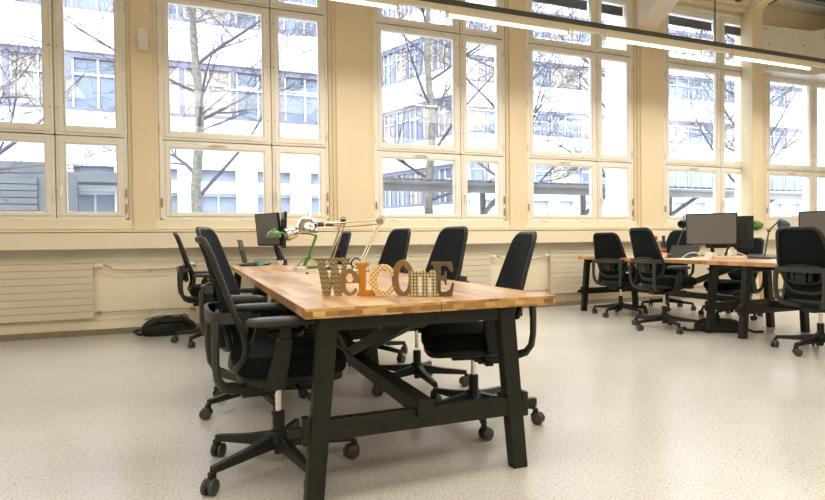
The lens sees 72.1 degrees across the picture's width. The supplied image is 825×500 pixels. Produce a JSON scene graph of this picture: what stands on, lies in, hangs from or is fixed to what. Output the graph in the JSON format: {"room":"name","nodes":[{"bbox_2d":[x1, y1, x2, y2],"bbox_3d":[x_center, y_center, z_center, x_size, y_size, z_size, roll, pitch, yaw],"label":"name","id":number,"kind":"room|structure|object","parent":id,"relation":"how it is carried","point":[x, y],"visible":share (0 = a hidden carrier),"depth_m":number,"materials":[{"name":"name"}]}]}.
{"room":"open-plan office","nodes":[
{"label":"open-plan office","id":0,"kind":"room"},
{"bbox_2d":[0,288,782,340],"bbox_3d":[0.725,0.821,7.798,21.000,0.062,0.025,-1,1,-21],"label":"baseboard","id":1,"kind":"structure","parent":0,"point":[11,337],"depth_m":6.20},
{"bbox_2d":[0,248,783,334],"bbox_3d":[0.700,0.459,7.845,21.000,0.785,0.090,-1,1,-21],"label":"wall","id":2,"kind":"structure","parent":0,"point":[113,290],"depth_m":6.34,"materials":[{"name":"beige paint"}]},
{"bbox_2d":[0,262,102,322],"bbox_3d":[-5.235,0.464,5.421,4.025,0.610,0.062,-1,1,-21],"label":"radiator","id":3,"kind":"object","parent":2,"relation":"attached to","point":[29,292],"visible":1,"depth_m":5.95,"materials":[{"name":"metal"}]},
{"bbox_2d":[0,262,92,264],"bbox_3d":[-5.239,0.164,5.415,3.840,0.012,0.062,-1,1,-21],"label":"grille","id":4,"kind":"object","parent":3,"relation":"attached to","point":[52,263],"depth_m":5.97,"materials":[{"name":"metal"}]},
{"bbox_2d":[101,264,189,312],"bbox_3d":[-2.970,0.419,6.327,0.920,0.524,0.052,-1,1,-21],"label":"pipe","id":5,"kind":"object","parent":2,"relation":"attached to","point":[152,309],"visible":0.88,"depth_m":6.28,"materials":[{"name":"metal"}]},
{"bbox_2d":[190,253,495,312],"bbox_3d":[-0.700,0.382,7.194,4.005,0.610,0.062,-1,1,-21],"label":"radiator","id":6,"kind":"object","parent":2,"relation":"attached to","point":[477,268],"visible":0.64,"depth_m":7.46,"materials":[{"name":"metal"}]},
{"bbox_2d":[196,253,490,260],"bbox_3d":[-0.704,0.083,7.188,3.820,0.012,0.062,-1,1,-21],"label":"grille","id":7,"kind":"object","parent":6,"relation":"attached to","point":[477,254],"depth_m":7.16,"materials":[{"name":"metal"}]},
{"bbox_2d":[0,0,824,264],"bbox_3d":[0.664,-1.674,7.840,21.000,5.050,0.440,-1,1,-21],"label":"wall","id":8,"kind":"structure","parent":2,"relation":"in","point":[775,16],"depth_m":7.16,"materials":[{"name":"beige paint"}]},
{"bbox_2d":[0,0,128,220],"bbox_3d":[-4.078,-2.055,5.929,1.946,3.501,0.185,-1,1,-21],"label":"window","id":9,"kind":"structure","parent":8,"relation":"attached to","point":[54,132],"depth_m":6.04,"materials":[{"name":"paint"}]},
{"bbox_2d":[138,27,147,50],"bbox_3d":[-2.967,-2.320,6.234,0.100,0.240,0.039,-1,1,-21],"label":"wall box","id":10,"kind":"object","parent":8,"relation":"attached to","point":[142,32],"visible":1,"depth_m":6.22,"materials":[{"name":"white plastic"}]},
{"bbox_2d":[0,0,798,232],"bbox_3d":[0.691,-2.078,7.751,21.000,3.625,0.265,-1,1,-21],"label":"window","id":11,"kind":"structure","parent":8,"relation":"attached to","point":[270,143],"depth_m":6.81,"materials":[{"name":"paint"}]},
{"bbox_2d":[372,0,505,220],"bbox_3d":[0.392,-2.135,7.676,1.946,3.501,0.185,-1,1,-21],"label":"window","id":12,"kind":"structure","parent":8,"relation":"attached to","point":[457,33],"depth_m":7.74,"materials":[{"name":"paint"}]},
{"bbox_2d":[532,0,622,16],"bbox_3d":[2.489,-3.714,8.560,1.708,0.136,0.025,-1,1,-21],"label":"roller shutter","id":13,"kind":"object","parent":8,"relation":"attached to","point":[576,4],"depth_m":8.58,"materials":[{"name":"grey metal"}]},
{"bbox_2d":[526,0,633,221],"bbox_3d":[2.534,-2.174,8.513,1.946,3.501,0.185,-1,1,-21],"label":"window","id":14,"kind":"structure","parent":8,"relation":"attached to","point":[595,160],"depth_m":8.59,"materials":[{"name":"paint"}]},
{"bbox_2d":[669,15,740,35],"bbox_3d":[4.873,-3.757,9.492,1.708,0.136,0.025,-1,1,-21],"label":"roller shutter","id":15,"kind":"object","parent":8,"relation":"attached to","point":[673,20],"depth_m":9.44,"materials":[{"name":"grey metal"}]},
{"bbox_2d":[664,5,761,222],"bbox_3d":[4.950,-2.169,9.383,1.958,3.610,0.325,-1,1,-21],"label":"window","id":16,"kind":"structure","parent":8,"relation":"attached to","point":[719,167],"depth_m":9.53,"materials":[{"name":"paint"}]},
{"bbox_2d":[762,25,824,82],"bbox_3d":[7.644,-3.454,9.681,3.300,0.770,1.510,-1,1,-21],"label":"ventilation duct","id":17,"kind":"object","parent":8,"relation":"attached to","point":[774,38],"visible":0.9,"depth_m":9.83,"materials":[{"name":"metal"}]},
{"bbox_2d":[766,75,824,221],"bbox_3d":[7.084,-1.801,10.295,1.946,2.591,0.180,-1,1,-21],"label":"window","id":18,"kind":"structure","parent":8,"relation":"attached to","point":[811,171],"depth_m":10.33,"materials":[{"name":"paint"}]},
{"bbox_2d":[496,255,545,290],"bbox_3d":[1.532,0.338,8.087,0.870,0.524,0.052,-1,1,-21],"label":"pipe","id":19,"kind":"object","parent":2,"relation":"attached to","point":[542,255],"visible":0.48,"depth_m":8.15,"materials":[{"name":"metal"}]},
{"bbox_2d":[544,248,732,293],"bbox_3d":[3.779,0.301,8.944,4.005,0.610,0.062,-1,1,-21],"label":"radiator","id":20,"kind":"object","parent":2,"relation":"attached to","point":[566,270],"visible":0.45,"depth_m":8.38,"materials":[{"name":"paint"}]},
{"bbox_2d":[549,248,732,252],"bbox_3d":[3.776,0.002,8.939,3.820,0.012,0.062,-1,1,-21],"label":"grille","id":21,"kind":"object","parent":20,"relation":"attached to","point":[708,249],"depth_m":8.76,"materials":[{"name":"metal"}]},
{"bbox_2d":[0,292,824,499],"bbox_3d":[3.052,0.983,1.852,21.000,0.100,13.200,-1,1,-21],"label":"floor","id":22,"kind":"structure","parent":0,"point":[656,412],"depth_m":3.11,"materials":[{"name":"stone"}]},
{"bbox_2d":[133,313,195,336],"bbox_3d":[-2.691,0.808,6.163,0.627,0.222,0.282,-1,1,-24],"label":"bag","id":23,"kind":"object","parent":22,"relation":"on","point":[168,325],"visible":0.93,"depth_m":6.07,"materials":[{"name":"black fabric"}]},
{"bbox_2d":[171,232,239,348],"bbox_3d":[-2.040,0.373,5.706,0.741,1.092,0.697,-1,1,-25],"label":"swivel chair","id":24,"kind":"object","parent":22,"relation":"on","point":[182,271],"visible":0.58,"depth_m":5.45,"materials":[{"name":"black plastic"}]},
{"bbox_2d":[196,227,311,419],"bbox_3d":[-0.927,0.404,3.475,0.692,1.088,0.713,-1,1,-5],"label":"swivel chair","id":25,"kind":"object","parent":22,"relation":"on","point":[208,233],"visible":0.38,"depth_m":3.29,"materials":[{"name":"black plastic"}]},
{"bbox_2d":[195,236,359,495],"bbox_3d":[-0.587,0.450,2.514,0.700,1.022,0.715,-1,1,-23],"label":"swivel chair","id":26,"kind":"object","parent":22,"relation":"on","point":[263,366],"visible":0.82,"depth_m":2.32,"materials":[{"name":"black fabric"}]},
{"bbox_2d":[229,262,384,356],"bbox_3d":[-1.152,0.539,5.465,1.161,0.750,2.276,-1,1,-21],"label":"desk","id":27,"kind":"object","parent":22,"relation":"on","point":[273,268],"visible":0.15,"depth_m":5.08,"materials":[{"name":"brown wood"}]},
{"bbox_2d":[246,262,256,265],"bbox_3d":[-1.682,0.149,5.959,0.130,0.025,0.400,-1,1,-6],"label":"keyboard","id":28,"kind":"object","parent":27,"relation":"on","point":[250,263],"visible":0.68,"depth_m":5.77,"materials":[{"name":"black plastic"}]},
{"bbox_2d":[237,240,270,264],"bbox_3d":[-1.687,0.024,6.058,0.314,0.270,0.340,-1,1,-9],"label":"laptop","id":29,"kind":"object","parent":27,"relation":"on","point":[240,242],"visible":0.63,"depth_m":5.99,"materials":[{"name":"black plastic"}]},
{"bbox_2d":[254,260,266,265],"bbox_3d":[-1.572,0.135,5.848,0.116,0.055,0.100,-1,1,5],"label":"cup","id":30,"kind":"object","parent":27,"relation":"on","point":[258,262],"visible":0.98,"depth_m":5.82,"materials":[{"name":"teal ceramic"}]},
{"bbox_2d":[255,212,282,259],"bbox_3d":[-1.500,-0.119,6.106,0.420,0.552,0.189,0,1,42],"label":"monitor","id":31,"kind":"object","parent":27,"relation":"on","point":[264,222],"visible":0.74,"depth_m":6.05,"materials":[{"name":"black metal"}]},
{"bbox_2d":[276,260,283,264],"bbox_3d":[-1.386,0.134,5.930,0.080,0.050,0.094,0,1,24],"label":"cup","id":32,"kind":"object","parent":27,"relation":"on","point":[278,262],"visible":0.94,"depth_m":5.89,"materials":[{"name":"beige ceramic"}]},
{"bbox_2d":[274,211,286,264],"bbox_3d":[-1.430,-0.124,6.101,0.130,0.561,0.460,-1,1,-17],"label":"monitor","id":33,"kind":"object","parent":27,"relation":"on","point":[283,221],"visible":0.73,"depth_m":5.95,"materials":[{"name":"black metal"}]},
{"bbox_2d":[267,228,317,268],"bbox_3d":[-1.087,-0.015,5.180,0.482,0.368,0.230,-1,1,-21],"label":"desk lamp","id":34,"kind":"object","parent":27,"relation":"on","point":[273,233],"visible":0.91,"depth_m":5.18,"materials":[{"name":"green metal"}]},
{"bbox_2d":[292,267,307,269],"bbox_3d":[-0.954,0.158,4.881,0.096,0.030,0.195,0,1,19],"label":"power adapter","id":35,"kind":"object","parent":27,"relation":"on","point":[293,268],"visible":0.89,"depth_m":4.82,"materials":[{"name":"white plastic"}]},
{"bbox_2d":[292,270,330,271],"bbox_3d":[-0.754,0.169,4.753,0.467,0.009,0.185,-1,1,-38],"label":"cable","id":36,"kind":"object","parent":27,"relation":"on","point":[292,270],"visible":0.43,"depth_m":4.63,"materials":[{"name":"white plastic"}]},
{"bbox_2d":[283,216,346,266],"bbox_3d":[-0.886,-0.073,5.189,0.611,0.478,0.179,-2,1,-41],"label":"desk lamp","id":37,"kind":"object","parent":27,"relation":"on","point":[291,233],"visible":0.77,"depth_m":5.19,"materials":[{"name":"silver metal"}]},
{"bbox_2d":[295,212,384,271],"bbox_3d":[-0.651,-0.077,4.685,0.785,0.501,0.366,0,1,17],"label":"desk lamp","id":38,"kind":"object","parent":27,"relation":"on","point":[308,224],"visible":0.89,"depth_m":4.77,"materials":[{"name":"silver metal"}]},
{"bbox_2d":[314,232,351,322],"bbox_3d":[-1.005,0.356,6.045,0.705,1.092,0.700,-1,1,-24],"label":"swivel chair","id":39,"kind":"object","parent":22,"relation":"on","point":[342,249],"visible":0.09,"depth_m":6.08,"materials":[{"name":"black fabric"}]},
{"bbox_2d":[348,228,410,366],"bbox_3d":[-0.339,0.366,4.827,0.698,1.101,0.715,-1,1,-29],"label":"swivel chair","id":40,"kind":"object","parent":22,"relation":"on","point":[396,246],"visible":0.27,"depth_m":4.90,"materials":[{"name":"black fabric"}]},
{"bbox_2d":[247,271,555,499],"bbox_3d":[-0.321,0.569,3.340,1.161,0.750,2.276,-1,1,-21],"label":"desk","id":41,"kind":"object","parent":22,"relation":"on","point":[376,320],"visible":0.73,"depth_m":2.38,"materials":[{"name":"brown wood"}]},
{"bbox_2d":[315,258,453,296],"bbox_3d":[-0.130,0.122,2.535,0.633,0.176,0.033,0,1,9],"label":"letter sign","id":42,"kind":"object","parent":41,"relation":"on","point":[337,280],"visible":1,"depth_m":2.52,"materials":[{"name":"brown wood"}]},
{"bbox_2d":[372,226,468,395],"bbox_3d":[0.024,0.387,3.826,0.691,1.088,0.728,-1,1,-26],"label":"swivel chair","id":43,"kind":"object","parent":22,"relation":"on","point":[450,244],"visible":0.47,"depth_m":3.84,"materials":[{"name":"black fabric"}]},
{"bbox_2d":[421,231,544,440],"bbox_3d":[0.361,0.418,3.160,0.712,1.041,0.670,0,1,31],"label":"swivel chair","id":44,"kind":"object","parent":22,"relation":"on","point":[475,341],"visible":0.56,"depth_m":3.02,"materials":[{"name":"black fabric"}]},
{"bbox_2d":[592,232,647,317],"bbox_3d":[2.662,0.308,7.275,0.706,1.062,0.688,-1,1,-33],"label":"swivel chair","id":45,"kind":"object","parent":22,"relation":"on","point":[608,247],"visible":0.92,"depth_m":7.16,"materials":[{"name":"black fabric"}]},
{"bbox_2d":[629,227,698,333],"bbox_3d":[2.718,0.308,6.151,0.680,1.102,0.738,-1,1,-13],"label":"swivel chair","id":46,"kind":"object","parent":22,"relation":"on","point":[648,258],"visible":0.94,"depth_m":6.04,"materials":[{"name":"black fabric"}]},
{"bbox_2d":[640,230,695,311],"bbox_3d":[3.555,0.272,7.895,0.681,1.092,0.714,-1,1,-26],"label":"swivel chair","id":47,"kind":"object","parent":22,"relation":"on","point":[673,237],"visible":0.52,"depth_m":7.89,"materials":[{"name":"black fabric"}]},
{"bbox_2d":[578,255,775,332],"bbox_3d":[3.188,0.446,6.955,1.161,0.788,2.276,-1,1,-21],"label":"desk","id":48,"kind":"object","parent":22,"relation":"on","point":[716,267],"depth_m":6.18,"materials":[{"name":"brown wood"}]},
{"bbox_2d":[661,236,666,252],"bbox_3d":[3.235,-0.051,7.300,0.072,0.268,0.072,-1,1,-21],"label":"bottle","id":49,"kind":"object","parent":48,"relation":"on","point":[663,242],"visible":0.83,"depth_m":7.28,"materials":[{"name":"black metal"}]},
{"bbox_2d":[677,216,685,244],"bbox_3d":[3.483,-0.186,7.459,0.226,0.527,0.289,0,1,20],"label":"desk lamp","id":50,"kind":"object","parent":48,"relation":"on","point":[682,223],"visible":0.72,"depth_m":7.39,"materials":[{"name":"blue metal"}]},
{"bbox_2d":[669,245,699,257],"bbox_3d":[3.285,0.018,6.917,0.320,0.144,0.398,0,1,39],"label":"laptop","id":51,"kind":"object","parent":48,"relation":"on","point":[679,251],"visible":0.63,"depth_m":6.98,"materials":[{"name":"black plastic"}]},
{"bbox_2d":[682,252,700,257],"bbox_3d":[3.252,0.060,6.605,0.204,0.074,0.043,0,1,28],"label":"cable","id":52,"kind":"object","parent":48,"relation":"on","point":[691,252],"visible":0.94,"depth_m":6.59,"materials":[{"name":"white plastic"}]},
{"bbox_2d":[677,258,707,259],"bbox_3d":[3.107,0.100,6.285,0.300,0.006,0.210,0,1,29],"label":"paper stack","id":53,"kind":"object","parent":48,"relation":"on","point":[678,258],"visible":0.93,"depth_m":6.26,"materials":[{"name":"white paper"}]},
{"bbox_2d":[686,212,736,251],"bbox_3d":[3.501,-0.169,6.644,0.530,0.522,0.197,0,1,28],"label":"monitor","id":54,"kind":"object","parent":48,"relation":"on","point":[711,229],"visible":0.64,"depth_m":6.57,"materials":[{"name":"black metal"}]},
{"bbox_2d":[705,252,717,258],"bbox_3d":[3.395,0.062,6.417,0.107,0.070,0.215,0,1,43],"label":"power adapter","id":55,"kind":"object","parent":48,"relation":"on","point":[710,255],"visible":0.77,"depth_m":6.35,"materials":[{"name":"white plastic"}]},
{"bbox_2d":[706,216,753,254],"bbox_3d":[3.762,-0.158,6.725,0.500,0.491,0.188,0,1,29],"label":"monitor","id":56,"kind":"object","parent":48,"relation":"on","point":[745,224],"visible":0.38,"depth_m":6.69,"materials":[{"name":"black plastic"}]},
{"bbox_2d":[697,220,763,255],"bbox_3d":[3.928,-0.149,7.071,0.827,0.457,0.296,0,1,18],"label":"desk lamp","id":57,"kind":"object","parent":48,"relation":"on","point":[758,225],"visible":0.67,"depth_m":7.00,"materials":[{"name":"green metal"}]},
{"bbox_2d":[727,249,736,255],"bbox_3d":[3.611,0.044,6.463,0.076,0.100,0.162,-1,1,-29],"label":"power adapter","id":58,"kind":"object","parent":48,"relation":"on","point":[732,251],"visible":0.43,"depth_m":6.40,"materials":[{"name":"white plastic"}]},
{"bbox_2d":[745,254,775,258],"bbox_3d":[3.931,0.073,6.416,0.496,0.037,0.360,-2,1,-41],"label":"laptop","id":59,"kind":"object","parent":48,"relation":"on","point":[750,256],"visible":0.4,"depth_m":6.39,"materials":[{"name":"silver metal"}]},
{"bbox_2d":[757,219,789,256],"bbox_3d":[4.025,-0.127,6.337,0.376,0.437,0.159,-1,1,-14],"label":"desk lamp","id":60,"kind":"object","parent":48,"relation":"on","point":[780,223],"visible":0.78,"depth_m":6.32,"materials":[{"name":"blue metal"}]},
{"bbox_2d":[681,318,763,332],"bbox_3d":[3.269,0.790,6.031,0.791,0.139,0.344,0,1,17],"label":"laptop bag","id":61,"kind":"object","parent":22,"relation":"on","point":[722,325],"visible":0.75,"depth_m":5.90,"materials":[{"name":"black fabric"}]},
{"bbox_2d":[698,238,763,320],"bbox_3d":[3.963,0.342,6.985,0.719,0.978,0.680,-1,1,-16],"label":"swivel chair","id":62,"kind":"object","parent":22,"relation":"on","point":[732,286],"visible":0.56,"depth_m":6.90,"materials":[{"name":"black fabric"}]},
{"bbox_2d":[750,272,774,298],"bbox_3d":[5.048,0.459,8.316,0.374,0.678,0.374,-1,1,-31],"label":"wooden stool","id":63,"kind":"object","parent":22,"relation":"on","point":[760,274],"visible":0.02,"depth_m":8.15,"materials":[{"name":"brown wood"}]},
{"bbox_2d":[723,260,824,338],"bbox_3d":[4.019,0.494,4.830,1.161,0.750,2.276,-1,1,-21],"label":"desk","id":64,"kind":"object","parent":22,"relation":"on","point":[744,309],"visible":0.61,"depth_m":5.54,"materials":[{"name":"brown wood"}]},
{"bbox_2d":[798,211,824,235],"bbox_3d":[4.036,-0.135,5.429,0.197,0.487,0.530,-2,1,-41],"label":"monitor","id":65,"kind":"object","parent":64,"relation":"on","point":[806,218],"visible":0.45,"depth_m":5.47,"materials":[{"name":"black plastic"}]},
{"bbox_2d":[770,226,824,356],"bbox_3d":[3.459,0.337,4.814,0.693,1.076,0.742,-1,1,-22],"label":"swivel chair","id":66,"kind":"object","parent":22,"relation":"on","point":[800,250],"visible":1,"depth_m":4.76,"materials":[{"name":"black fabric"}]},
{"bbox_2d":[585,0,822,214],"bbox_3d":[0.502,-2.154,8.232,21.000,6.000,0.420,-1,1,-21],"label":"sky","id":67,"kind":"structure","parent":0,"point":[612,69],"depth_m":9.44,"materials":[{"name":"white"}]},
{"bbox_2d":[768,0,824,16],"bbox_3d":[2.923,-4.168,1.945,21.000,0.100,13.600,-1,1,-21],"label":"ceiling","id":68,"kind":"structure","parent":0,"point":[794,5],"depth_m":10.03,"materials":[{"name":"paint"}]},
{"bbox_2d":[333,0,824,70],"bbox_3d":[3.157,-3.320,6.881,16.000,1.779,0.068,-1,1,-21],"label":"lighting trunking","id":69,"kind":"object","parent":68,"relation":"hanging from","point":[440,5],"depth_m":6.47,"materials":[{"name":"metal"}]},
{"bbox_2d":[635,0,678,28],"bbox_3d":[5.998,-3.755,2.848,0.370,0.826,13.030,-1,1,-21],"label":"trim","id":70,"kind":"structure","parent":68,"relation":"attached to","point":[648,13],"depth_m":8.65,"materials":[{"name":"paint"}]},
{"bbox_2d":[741,0,773,16],"bbox_3d":[8.078,-4.021,3.668,0.210,0.370,13.050,-1,1,-21],"label":"trim","id":71,"kind":"structure","parent":68,"relation":"attached to","point":[757,7],"depth_m":9.47,"materials":[{"name":"beige paint"}]},
{"bbox_2d":[735,0,824,6],"bbox_3d":[5.358,-3.639,7.415,11.500,1.209,0.100,-1,1,-21],"label":"track","id":72,"kind":"object","parent":68,"relation":"hanging from","point":[815,2],"visible":1,"depth_m":7.35,"materials":[{"name":"black metal"}]},
{"label":"outside","id":73,"kind":"structure","parent":0,"visible":0},
{"bbox_3d":[1.654,1.416,37.043,90.000,0.200,52.250,-1,1,-21],"label":"ground","id":74,"kind":"structure","parent":73,"visible":0},
{"bbox_2d":[0,161,77,211],"bbox_3d":[-11.774,-0.031,13.086,6.600,3.850,3.050,-1,1,-21],"label":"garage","id":75,"kind":"structure","parent":74,"relation":"on","point":[24,192],"depth_m":12.68,"materials":[{"name":"grey metal"}]},
{"bbox_2d":[0,0,172,204],"bbox_3d":[-9.440,-4.195,10.642,9.458,12.245,7.048,0,1,17],"label":"bare tree","id":76,"kind":"object","parent":74,"relation":"on","point":[3,87],"visible":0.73,"depth_m":11.10,"materials":[{"name":"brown plant"}]},
{"bbox_2d":[0,0,318,212],"bbox_3d":[-13.827,-4.729,21.696,22.200,12.980,8.000,-1,1,-21],"label":"office building","id":77,"kind":"structure","parent":74,"relation":"on","point":[239,189],"depth_m":19.84,"materials":[{"name":"white concrete"}]},
{"bbox_2d":[70,172,116,211],"bbox_3d":[-9.963,-1.362,18.421,2.100,2.180,1.000,-1,1,-21],"label":"entrance canopy","id":78,"kind":"object","parent":77,"relation":"attached to","point":[83,178],"visible":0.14,"depth_m":17.93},
{"bbox_2d":[16,0,316,211],"bbox_3d":[-4.456,-4.187,11.948,7.557,12.067,9.524,0,1,36],"label":"bare tree","id":79,"kind":"object","parent":74,"relation":"on","point":[199,91],"visible":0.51,"depth_m":12.07,"materials":[{"name":"brown plant"}]},
{"bbox_2d":[381,0,468,213],"bbox_3d":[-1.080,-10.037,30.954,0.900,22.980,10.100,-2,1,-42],"label":"office building","id":80,"kind":"structure","parent":74,"relation":"on","point":[393,203],"depth_m":29.45,"materials":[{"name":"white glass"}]},
{"bbox_2d":[293,0,604,213],"bbox_3d":[0.863,-4.601,13.840,7.953,12.709,6.934,0,1,38],"label":"bare tree","id":81,"kind":"object","parent":74,"relation":"on","point":[428,95],"visible":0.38,"depth_m":14.47,"materials":[{"name":"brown plant"}]},
{"bbox_2d":[405,0,604,199],"bbox_3d":[3.528,-4.570,17.310,7.085,12.466,7.068,-1,1,-16],"label":"bare tree","id":82,"kind":"object","parent":74,"relation":"on","point":[556,7],"visible":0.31,"depth_m":17.61,"materials":[{"name":"brown plant"}]},
{"bbox_2d":[383,177,802,215],"bbox_3d":[5.081,-0.048,14.443,13.060,3.465,2.403,-1,1,-21],"label":"shelter","id":83,"kind":"object","parent":74,"relation":"on","point":[482,187],"visible":0.43,"depth_m":12.62,"materials":[{"name":"grey metal"}]},
{"bbox_2d":[485,3,782,179],"bbox_3d":[6.545,-4.702,16.378,7.961,12.701,6.033,-1,1,-7],"label":"bare tree","id":84,"kind":"object","parent":74,"relation":"on","point":[580,36],"visible":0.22,"depth_m":16.23,"materials":[{"name":"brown plant"}]},
{"bbox_2d":[467,0,802,216],"bbox_3d":[27.218,-8.424,48.571,60.000,18.500,8.000,-1,1,-18],"label":"office building","id":85,"kind":"structure","parent":74,"relation":"on","point":[557,204],"depth_m":39.97,"materials":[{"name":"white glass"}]},
{"bbox_2d":[669,24,802,183],"bbox_3d":[11.287,-4.488,19.382,7.970,12.060,8.304,-1,1,-35],"label":"bare tree","id":86,"kind":"object","parent":74,"relation":"on","point":[785,90],"visible":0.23,"depth_m":18.77,"materials":[{"name":"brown plant"}]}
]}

